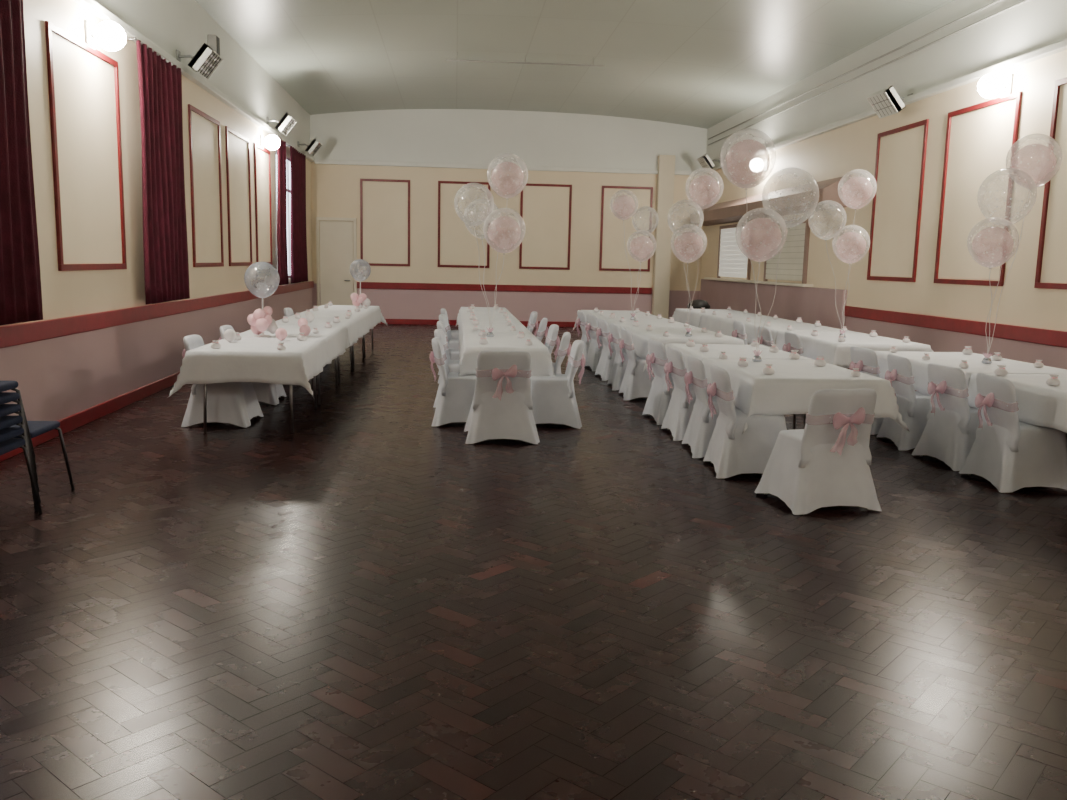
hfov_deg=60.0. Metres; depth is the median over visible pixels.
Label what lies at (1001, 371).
bag
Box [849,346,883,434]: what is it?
covered chair
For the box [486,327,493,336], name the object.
weight
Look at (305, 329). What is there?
balloon
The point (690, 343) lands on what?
bag
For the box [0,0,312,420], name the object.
wall
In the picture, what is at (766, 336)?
covered chair
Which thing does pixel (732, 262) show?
window
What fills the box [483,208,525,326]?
balloon
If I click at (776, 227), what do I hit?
balloon
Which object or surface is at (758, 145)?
balloon
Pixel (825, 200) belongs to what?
balloon
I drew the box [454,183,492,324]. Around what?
balloon
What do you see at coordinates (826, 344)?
tablecloth
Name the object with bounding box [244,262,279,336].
centrepiece
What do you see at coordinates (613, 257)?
wall panel
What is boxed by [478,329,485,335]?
bag
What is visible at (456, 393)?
covered chair
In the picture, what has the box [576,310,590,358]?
covered chair
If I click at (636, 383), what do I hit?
covered chair
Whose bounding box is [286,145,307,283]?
curtain
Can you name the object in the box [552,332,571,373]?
covered chair
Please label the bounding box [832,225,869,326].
balloon
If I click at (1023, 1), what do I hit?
conduit pipe
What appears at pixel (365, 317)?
tablecloth
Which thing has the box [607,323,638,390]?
covered chair
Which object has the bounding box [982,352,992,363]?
weight
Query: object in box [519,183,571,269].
wall panel
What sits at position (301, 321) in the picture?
balloon
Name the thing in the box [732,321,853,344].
tablecloth
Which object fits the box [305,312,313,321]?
balloon
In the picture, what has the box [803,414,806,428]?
folding table
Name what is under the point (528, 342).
bag
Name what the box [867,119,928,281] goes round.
wall panel
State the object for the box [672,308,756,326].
tablecloth
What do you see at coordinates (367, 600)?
floor
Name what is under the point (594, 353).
covered chair
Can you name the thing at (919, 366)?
tablecloth
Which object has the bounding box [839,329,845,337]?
weight
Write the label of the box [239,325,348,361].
tablecloth
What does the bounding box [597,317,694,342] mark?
tablecloth
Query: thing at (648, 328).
bag
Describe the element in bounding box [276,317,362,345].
tablecloth
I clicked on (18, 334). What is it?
trim
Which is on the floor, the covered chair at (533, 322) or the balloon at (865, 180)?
the covered chair at (533, 322)
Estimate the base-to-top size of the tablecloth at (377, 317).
0.413 m
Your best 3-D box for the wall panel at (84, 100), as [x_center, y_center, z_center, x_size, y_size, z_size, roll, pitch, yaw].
[-4.198,-2.287,8.758,0.028,2.090,1.640,1,9,-5]
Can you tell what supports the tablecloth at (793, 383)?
on the folding table at (805, 415)
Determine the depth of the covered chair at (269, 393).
10.01 m
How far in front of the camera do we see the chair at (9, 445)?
5.54 m
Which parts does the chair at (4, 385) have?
seat, leg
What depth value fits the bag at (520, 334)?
10.34 m
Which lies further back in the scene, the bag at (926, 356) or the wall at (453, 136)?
the wall at (453, 136)
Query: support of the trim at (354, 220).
attached to the wall at (453, 136)
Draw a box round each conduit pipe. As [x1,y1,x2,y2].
[708,0,1001,139]
[708,0,1028,145]
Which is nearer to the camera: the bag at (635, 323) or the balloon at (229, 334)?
the balloon at (229, 334)
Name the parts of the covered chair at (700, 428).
seat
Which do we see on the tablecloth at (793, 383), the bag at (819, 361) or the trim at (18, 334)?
the bag at (819, 361)
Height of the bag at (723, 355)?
0.068 m
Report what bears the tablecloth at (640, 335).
on the folding table
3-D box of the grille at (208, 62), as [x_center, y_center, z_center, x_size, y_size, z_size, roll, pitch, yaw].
[-4.048,-4.188,11.558,0.202,0.256,0.520,1,9,-5]
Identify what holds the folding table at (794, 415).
on the floor
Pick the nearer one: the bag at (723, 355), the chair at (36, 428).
the chair at (36, 428)
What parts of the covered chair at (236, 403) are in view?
seat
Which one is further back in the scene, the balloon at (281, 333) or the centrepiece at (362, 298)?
the centrepiece at (362, 298)
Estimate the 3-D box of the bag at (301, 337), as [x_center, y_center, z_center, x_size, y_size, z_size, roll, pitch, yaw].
[-2.369,-0.647,9.442,0.093,0.079,0.096,1,9,1]
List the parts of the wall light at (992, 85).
plate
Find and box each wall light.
[84,20,125,50]
[260,135,279,149]
[750,158,766,171]
[978,73,1012,97]
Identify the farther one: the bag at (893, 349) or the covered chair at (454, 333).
the covered chair at (454, 333)
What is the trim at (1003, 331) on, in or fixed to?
attached to the wall at (1032, 25)
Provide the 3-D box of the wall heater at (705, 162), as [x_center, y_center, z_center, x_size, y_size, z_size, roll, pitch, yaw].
[4.125,-5.548,21.635,0.501,0.348,0.540,1,9,-5]
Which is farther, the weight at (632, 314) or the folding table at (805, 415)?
the weight at (632, 314)
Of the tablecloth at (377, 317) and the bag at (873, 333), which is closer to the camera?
the bag at (873, 333)
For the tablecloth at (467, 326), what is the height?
0.286 m
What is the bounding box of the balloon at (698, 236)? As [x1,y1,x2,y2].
[671,224,706,327]
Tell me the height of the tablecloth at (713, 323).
0.286 m
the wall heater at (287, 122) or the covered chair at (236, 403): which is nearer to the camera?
the covered chair at (236, 403)
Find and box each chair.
[0,381,35,457]
[0,392,36,468]
[0,404,37,480]
[0,416,39,491]
[0,427,40,502]
[0,439,41,513]
[10,421,74,510]
[181,335,263,427]
[219,325,286,404]
[284,308,293,316]
[429,337,475,425]
[433,329,459,407]
[437,321,459,383]
[438,314,458,374]
[441,308,458,338]
[464,350,539,443]
[527,311,537,335]
[531,340,585,428]
[536,318,548,344]
[545,324,559,359]
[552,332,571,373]
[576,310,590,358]
[585,314,602,370]
[595,318,624,380]
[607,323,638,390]
[619,328,653,399]
[642,339,673,424]
[661,346,695,440]
[682,354,734,457]
[703,364,786,478]
[731,320,747,344]
[755,389,881,514]
[756,325,772,346]
[782,331,802,355]
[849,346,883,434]
[877,353,930,449]
[911,363,978,470]
[959,373,1066,492]
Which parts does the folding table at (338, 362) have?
leg, leg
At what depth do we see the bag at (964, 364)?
8.16 m
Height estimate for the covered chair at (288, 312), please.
0.833 m
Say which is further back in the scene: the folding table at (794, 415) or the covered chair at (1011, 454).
the folding table at (794, 415)
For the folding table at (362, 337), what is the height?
0.743 m
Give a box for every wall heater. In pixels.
[176,43,223,79]
[266,113,296,135]
[298,138,322,156]
[697,154,720,170]
[867,86,912,118]
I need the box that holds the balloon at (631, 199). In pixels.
[610,190,635,311]
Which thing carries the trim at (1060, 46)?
attached to the wall at (1032, 25)
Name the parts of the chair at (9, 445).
seat, leg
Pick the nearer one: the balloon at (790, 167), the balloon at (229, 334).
the balloon at (790, 167)
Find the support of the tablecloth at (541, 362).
on the folding table
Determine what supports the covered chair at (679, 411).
on the floor
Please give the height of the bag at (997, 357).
0.075 m
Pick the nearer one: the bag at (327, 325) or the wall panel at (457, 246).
the bag at (327, 325)
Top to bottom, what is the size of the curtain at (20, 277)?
2.772 m
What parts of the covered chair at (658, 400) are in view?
seat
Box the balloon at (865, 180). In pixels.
[838,170,876,323]
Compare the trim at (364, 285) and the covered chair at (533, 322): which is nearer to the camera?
the covered chair at (533, 322)
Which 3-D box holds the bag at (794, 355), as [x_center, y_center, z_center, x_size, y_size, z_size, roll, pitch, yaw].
[2.435,-0.422,8.627,0.099,0.084,0.101,-2,9,-24]
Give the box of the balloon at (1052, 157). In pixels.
[988,134,1060,352]
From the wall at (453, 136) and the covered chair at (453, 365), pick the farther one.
the wall at (453, 136)
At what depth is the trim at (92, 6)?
11.60 m
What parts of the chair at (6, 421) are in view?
seat, leg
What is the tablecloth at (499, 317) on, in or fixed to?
on the folding table
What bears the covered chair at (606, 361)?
on the floor
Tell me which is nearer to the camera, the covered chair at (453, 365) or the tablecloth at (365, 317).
the covered chair at (453, 365)
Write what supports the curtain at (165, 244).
hanging from the wall at (58, 378)
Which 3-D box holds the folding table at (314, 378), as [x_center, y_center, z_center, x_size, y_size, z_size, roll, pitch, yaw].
[-2.647,-0.174,9.087,0.980,0.743,1.680,1,9,-5]
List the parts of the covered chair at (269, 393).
seat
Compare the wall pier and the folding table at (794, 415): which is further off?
the wall pier
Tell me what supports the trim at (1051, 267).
attached to the wall at (1032, 25)
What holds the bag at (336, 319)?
on the tablecloth at (354, 326)
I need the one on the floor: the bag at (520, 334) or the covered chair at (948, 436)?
the covered chair at (948, 436)
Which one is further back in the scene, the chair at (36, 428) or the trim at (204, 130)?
the trim at (204, 130)
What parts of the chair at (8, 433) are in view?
seat, leg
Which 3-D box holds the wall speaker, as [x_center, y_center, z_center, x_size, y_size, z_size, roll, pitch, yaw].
[-4.486,-4.972,12.975,0.128,0.260,0.180,1,9,-5]
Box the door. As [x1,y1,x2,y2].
[320,221,353,305]
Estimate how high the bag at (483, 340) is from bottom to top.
0.079 m
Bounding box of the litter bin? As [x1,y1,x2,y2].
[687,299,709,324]
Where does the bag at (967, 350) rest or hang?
on the tablecloth at (919, 366)
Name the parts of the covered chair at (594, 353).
seat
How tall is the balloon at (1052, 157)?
2.006 m
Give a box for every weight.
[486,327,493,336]
[630,313,635,319]
[685,328,691,336]
[752,350,762,361]
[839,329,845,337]
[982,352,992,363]
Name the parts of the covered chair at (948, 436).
seat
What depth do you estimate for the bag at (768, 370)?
7.35 m
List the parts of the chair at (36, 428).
leg, seat, leg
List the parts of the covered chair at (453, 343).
seat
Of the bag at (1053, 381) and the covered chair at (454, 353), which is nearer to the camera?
the bag at (1053, 381)
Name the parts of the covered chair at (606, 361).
seat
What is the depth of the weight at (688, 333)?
11.07 m
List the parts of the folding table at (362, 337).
leg, leg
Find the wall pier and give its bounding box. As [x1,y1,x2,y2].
[652,155,674,318]
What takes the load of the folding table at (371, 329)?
on the floor
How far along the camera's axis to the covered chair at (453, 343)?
12.96 m
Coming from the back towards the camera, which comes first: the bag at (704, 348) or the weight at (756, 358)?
the bag at (704, 348)
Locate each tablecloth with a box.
[167,336,331,399]
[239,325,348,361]
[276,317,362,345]
[289,310,372,334]
[310,305,387,327]
[455,307,510,327]
[458,313,519,338]
[458,332,555,376]
[459,321,530,350]
[572,310,656,330]
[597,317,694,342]
[620,326,744,371]
[651,343,813,384]
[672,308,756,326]
[699,314,803,335]
[702,359,909,433]
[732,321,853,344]
[775,331,933,367]
[875,351,1066,395]
[968,373,1066,432]
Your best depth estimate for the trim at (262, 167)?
16.66 m
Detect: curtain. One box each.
[0,0,42,324]
[126,37,189,304]
[277,136,288,284]
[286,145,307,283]
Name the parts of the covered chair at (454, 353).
seat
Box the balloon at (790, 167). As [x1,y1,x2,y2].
[758,167,818,348]
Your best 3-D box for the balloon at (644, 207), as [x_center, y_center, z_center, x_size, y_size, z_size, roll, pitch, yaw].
[1.666,-2.095,13.982,0.400,1.640,0.400,1,9,-5]
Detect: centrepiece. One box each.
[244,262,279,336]
[350,259,370,307]
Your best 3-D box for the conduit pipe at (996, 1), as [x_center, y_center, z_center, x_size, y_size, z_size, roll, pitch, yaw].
[5.154,-4.827,12.342,0.028,0.028,20.900,1,9,-5]
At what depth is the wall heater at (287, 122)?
16.91 m
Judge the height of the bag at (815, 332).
0.079 m
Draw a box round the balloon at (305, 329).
[299,324,310,335]
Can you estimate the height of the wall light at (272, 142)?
0.266 m
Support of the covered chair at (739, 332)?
on the floor
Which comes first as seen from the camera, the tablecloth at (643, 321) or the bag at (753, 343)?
the bag at (753, 343)
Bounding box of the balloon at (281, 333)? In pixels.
[275,328,286,340]
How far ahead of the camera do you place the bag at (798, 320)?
14.29 m
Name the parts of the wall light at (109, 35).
plate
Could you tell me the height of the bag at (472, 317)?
0.086 m
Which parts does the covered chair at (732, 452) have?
seat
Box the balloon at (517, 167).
[487,153,527,328]
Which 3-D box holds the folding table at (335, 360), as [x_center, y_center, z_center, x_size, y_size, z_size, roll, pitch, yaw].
[-2.791,-0.431,10.787,0.980,0.743,1.730,1,9,-5]
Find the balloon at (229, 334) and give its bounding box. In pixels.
[224,329,235,341]
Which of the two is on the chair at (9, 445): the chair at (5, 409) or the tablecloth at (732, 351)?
the chair at (5, 409)
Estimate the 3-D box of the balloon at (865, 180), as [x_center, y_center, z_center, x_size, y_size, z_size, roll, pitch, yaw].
[3.837,-1.775,11.119,0.440,1.950,0.440,1,9,-5]
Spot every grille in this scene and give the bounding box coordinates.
[198,52,220,77]
[216,36,219,54]
[281,119,295,134]
[871,93,894,114]
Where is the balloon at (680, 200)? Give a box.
[667,200,703,322]
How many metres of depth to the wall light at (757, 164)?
18.31 m
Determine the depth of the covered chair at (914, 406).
8.29 m
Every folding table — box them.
[203,376,316,432]
[317,358,337,404]
[337,346,351,383]
[352,337,363,367]
[363,329,372,355]
[793,414,795,428]
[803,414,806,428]
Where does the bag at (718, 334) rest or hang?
on the tablecloth at (640, 335)
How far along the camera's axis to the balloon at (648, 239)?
13.83 m
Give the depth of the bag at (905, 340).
10.86 m
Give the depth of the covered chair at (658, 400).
9.41 m
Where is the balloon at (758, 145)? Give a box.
[720,128,775,348]
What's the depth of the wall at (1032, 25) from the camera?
12.32 m
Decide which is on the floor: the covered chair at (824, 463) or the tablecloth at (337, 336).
the covered chair at (824, 463)
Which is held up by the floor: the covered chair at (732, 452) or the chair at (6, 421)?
the covered chair at (732, 452)
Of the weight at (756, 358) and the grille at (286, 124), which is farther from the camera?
the grille at (286, 124)
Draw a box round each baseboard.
[0,372,179,461]
[378,319,579,326]
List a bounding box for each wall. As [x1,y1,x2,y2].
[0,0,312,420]
[310,109,706,321]
[699,0,1066,394]
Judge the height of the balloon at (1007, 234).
1.261 m
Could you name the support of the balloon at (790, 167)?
attached to the weight at (756, 358)
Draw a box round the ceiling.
[195,0,953,128]
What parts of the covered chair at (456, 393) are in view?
seat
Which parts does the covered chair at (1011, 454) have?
seat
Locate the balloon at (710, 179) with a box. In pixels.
[685,168,723,321]
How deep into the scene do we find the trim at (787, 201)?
16.72 m
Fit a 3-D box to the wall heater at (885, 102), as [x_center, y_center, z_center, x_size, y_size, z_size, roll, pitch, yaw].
[4.889,-4.047,12.589,0.501,0.348,0.540,1,9,-5]
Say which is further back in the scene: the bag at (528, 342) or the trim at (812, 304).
the trim at (812, 304)
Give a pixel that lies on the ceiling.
(695, 63)
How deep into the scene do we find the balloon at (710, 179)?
10.79 m
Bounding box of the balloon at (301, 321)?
[298,318,307,326]
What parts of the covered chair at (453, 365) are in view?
seat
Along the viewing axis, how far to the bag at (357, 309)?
14.70 m
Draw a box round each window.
[276,151,290,277]
[717,222,753,279]
[763,218,810,283]
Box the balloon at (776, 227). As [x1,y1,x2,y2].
[735,209,786,346]
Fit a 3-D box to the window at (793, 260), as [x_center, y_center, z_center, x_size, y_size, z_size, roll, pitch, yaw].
[4.698,-2.762,17.234,0.060,1.130,2.140,1,9,-5]
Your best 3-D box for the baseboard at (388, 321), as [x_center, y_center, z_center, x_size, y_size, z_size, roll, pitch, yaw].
[-0.091,-1.906,23.116,8.528,0.130,0.025,1,9,-5]
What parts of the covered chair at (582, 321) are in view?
seat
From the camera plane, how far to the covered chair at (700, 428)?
7.77 m
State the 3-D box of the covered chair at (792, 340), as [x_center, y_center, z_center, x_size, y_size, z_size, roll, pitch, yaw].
[3.349,-0.399,11.185,0.668,0.833,0.665,1,9,-2]
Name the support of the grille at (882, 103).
attached to the wall heater at (885, 102)
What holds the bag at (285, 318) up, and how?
on the tablecloth at (354, 326)
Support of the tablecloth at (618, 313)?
on the folding table
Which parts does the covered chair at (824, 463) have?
seat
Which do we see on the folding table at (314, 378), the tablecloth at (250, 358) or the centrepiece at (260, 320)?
the tablecloth at (250, 358)
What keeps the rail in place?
hanging from the ceiling
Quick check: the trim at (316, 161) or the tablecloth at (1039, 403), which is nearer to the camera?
the tablecloth at (1039, 403)
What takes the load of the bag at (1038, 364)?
on the tablecloth at (919, 366)
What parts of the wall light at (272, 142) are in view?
plate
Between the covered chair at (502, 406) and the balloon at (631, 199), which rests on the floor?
the covered chair at (502, 406)
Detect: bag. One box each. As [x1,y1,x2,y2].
[211,340,220,348]
[235,332,240,339]
[277,342,285,349]
[282,316,288,321]
[297,333,305,340]
[312,327,318,333]
[325,321,331,327]
[332,316,339,322]
[354,306,360,311]
[469,313,475,319]
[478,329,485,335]
[479,336,487,343]
[517,331,524,337]
[525,339,532,344]
[632,320,638,325]
[645,324,652,330]
[668,317,673,322]
[686,339,694,346]
[699,343,708,351]
[715,330,722,336]
[719,351,727,358]
[737,357,747,366]
[751,340,758,346]
[762,364,774,374]
[769,344,778,352]
[789,350,799,359]
[796,317,801,322]
[811,330,818,335]
[814,321,820,326]
[814,356,825,366]
[838,335,844,341]
[850,368,859,376]
[869,330,876,336]
[890,346,897,352]
[902,336,909,342]
[922,353,929,359]
[959,360,968,367]
[962,346,972,354]
[992,352,1001,360]
[994,365,1007,375]
[1034,360,1043,367]
[1046,374,1059,385]
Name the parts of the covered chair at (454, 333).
seat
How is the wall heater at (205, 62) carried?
attached to the wall at (58, 378)
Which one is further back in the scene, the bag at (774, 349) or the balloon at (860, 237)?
the balloon at (860, 237)
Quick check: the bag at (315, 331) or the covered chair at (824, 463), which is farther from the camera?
the bag at (315, 331)
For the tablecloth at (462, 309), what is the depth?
16.09 m
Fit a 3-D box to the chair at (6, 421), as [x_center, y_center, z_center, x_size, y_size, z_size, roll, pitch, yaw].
[-3.282,0.177,5.311,0.572,0.862,0.582,1,9,-5]
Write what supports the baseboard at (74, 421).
attached to the wall at (58, 378)
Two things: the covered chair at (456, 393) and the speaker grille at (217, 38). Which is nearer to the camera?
the covered chair at (456, 393)
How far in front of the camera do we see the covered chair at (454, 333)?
14.52 m
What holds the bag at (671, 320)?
on the tablecloth at (643, 321)
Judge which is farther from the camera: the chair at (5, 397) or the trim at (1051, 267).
the trim at (1051, 267)
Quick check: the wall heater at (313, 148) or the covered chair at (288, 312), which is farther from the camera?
the wall heater at (313, 148)
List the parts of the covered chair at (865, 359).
seat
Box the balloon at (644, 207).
[632,207,658,313]
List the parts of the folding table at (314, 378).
leg, leg, leg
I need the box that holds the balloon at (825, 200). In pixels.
[808,200,846,327]
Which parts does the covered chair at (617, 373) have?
seat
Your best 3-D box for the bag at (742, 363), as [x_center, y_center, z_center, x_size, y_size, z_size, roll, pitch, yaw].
[1.790,-0.324,7.899,0.095,0.079,0.093,5,9,26]
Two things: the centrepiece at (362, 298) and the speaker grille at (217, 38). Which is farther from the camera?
the centrepiece at (362, 298)
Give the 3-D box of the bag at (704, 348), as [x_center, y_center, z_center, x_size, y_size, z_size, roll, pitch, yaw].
[1.697,-0.520,9.184,0.098,0.081,0.096,-4,10,-34]
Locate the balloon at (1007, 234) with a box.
[967,217,1018,353]
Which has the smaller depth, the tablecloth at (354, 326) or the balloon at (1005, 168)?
the balloon at (1005, 168)
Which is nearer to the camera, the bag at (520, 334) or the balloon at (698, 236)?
the bag at (520, 334)
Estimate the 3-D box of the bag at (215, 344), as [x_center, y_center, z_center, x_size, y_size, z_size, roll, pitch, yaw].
[-2.898,-0.506,8.436,0.091,0.075,0.089,1,9,-5]
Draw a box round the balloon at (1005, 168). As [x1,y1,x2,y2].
[977,168,1036,350]
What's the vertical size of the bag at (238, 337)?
0.076 m
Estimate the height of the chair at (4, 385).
0.862 m
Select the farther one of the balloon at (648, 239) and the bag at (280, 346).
the balloon at (648, 239)
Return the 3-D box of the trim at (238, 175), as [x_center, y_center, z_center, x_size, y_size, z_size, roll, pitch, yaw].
[-4.712,-3.206,14.827,0.028,2.090,1.560,1,9,-5]
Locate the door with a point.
(336, 237)
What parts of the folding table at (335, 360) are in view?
leg, leg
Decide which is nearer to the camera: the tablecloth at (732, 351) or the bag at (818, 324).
the tablecloth at (732, 351)
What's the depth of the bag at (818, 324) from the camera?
13.50 m
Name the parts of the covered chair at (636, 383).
seat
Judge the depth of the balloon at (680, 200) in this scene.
10.80 m
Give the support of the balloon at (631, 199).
attached to the weight at (632, 314)
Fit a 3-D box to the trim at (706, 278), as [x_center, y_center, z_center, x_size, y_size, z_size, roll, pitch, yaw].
[4.465,-2.448,19.088,0.200,0.050,6.400,1,9,-5]
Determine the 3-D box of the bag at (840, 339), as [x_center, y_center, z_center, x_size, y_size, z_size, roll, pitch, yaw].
[3.596,-0.716,10.796,0.090,0.074,0.088,-2,9,-18]
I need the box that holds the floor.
[0,324,1066,799]
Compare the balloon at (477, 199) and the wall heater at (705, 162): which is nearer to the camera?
the balloon at (477, 199)
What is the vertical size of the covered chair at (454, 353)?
0.833 m
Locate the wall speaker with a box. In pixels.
[207,35,219,54]
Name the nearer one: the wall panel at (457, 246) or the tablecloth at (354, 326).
the tablecloth at (354, 326)
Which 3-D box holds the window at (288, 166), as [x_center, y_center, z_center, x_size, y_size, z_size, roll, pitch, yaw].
[-5.059,-3.744,19.050,0.050,2.450,2.100,1,9,-5]
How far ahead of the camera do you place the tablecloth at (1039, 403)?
6.94 m
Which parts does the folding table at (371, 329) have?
leg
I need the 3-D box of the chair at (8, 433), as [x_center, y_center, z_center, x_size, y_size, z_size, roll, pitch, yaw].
[-3.280,0.246,5.321,0.572,0.862,0.582,1,9,-5]
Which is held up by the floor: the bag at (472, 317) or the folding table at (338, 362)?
the folding table at (338, 362)
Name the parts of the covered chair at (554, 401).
seat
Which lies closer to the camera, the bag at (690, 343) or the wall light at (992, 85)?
the bag at (690, 343)
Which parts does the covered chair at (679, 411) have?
seat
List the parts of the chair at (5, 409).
seat, leg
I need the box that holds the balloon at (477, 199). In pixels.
[465,199,500,310]
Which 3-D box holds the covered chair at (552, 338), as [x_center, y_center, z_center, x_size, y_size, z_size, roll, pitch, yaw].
[-0.012,-0.519,11.491,0.668,0.833,0.665,1,9,-5]
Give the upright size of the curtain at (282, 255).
2.772 m
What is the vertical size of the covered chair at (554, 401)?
0.833 m
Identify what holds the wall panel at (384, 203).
attached to the wall at (453, 136)
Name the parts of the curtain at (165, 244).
rail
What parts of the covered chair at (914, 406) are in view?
seat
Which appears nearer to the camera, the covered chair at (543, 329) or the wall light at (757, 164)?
the covered chair at (543, 329)
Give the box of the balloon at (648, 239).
[627,230,656,310]
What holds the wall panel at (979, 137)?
attached to the wall at (1032, 25)
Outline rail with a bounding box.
[446,55,604,66]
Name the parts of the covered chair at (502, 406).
seat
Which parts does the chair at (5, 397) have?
seat, leg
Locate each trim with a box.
[0,281,313,347]
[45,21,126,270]
[73,0,313,161]
[188,104,223,266]
[225,126,252,265]
[254,143,271,264]
[314,159,701,175]
[316,217,356,306]
[357,282,651,293]
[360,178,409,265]
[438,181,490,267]
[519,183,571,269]
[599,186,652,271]
[690,175,849,225]
[700,279,846,342]
[702,39,1066,173]
[704,277,812,286]
[844,306,1066,347]
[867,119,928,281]
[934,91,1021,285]
[1034,77,1066,289]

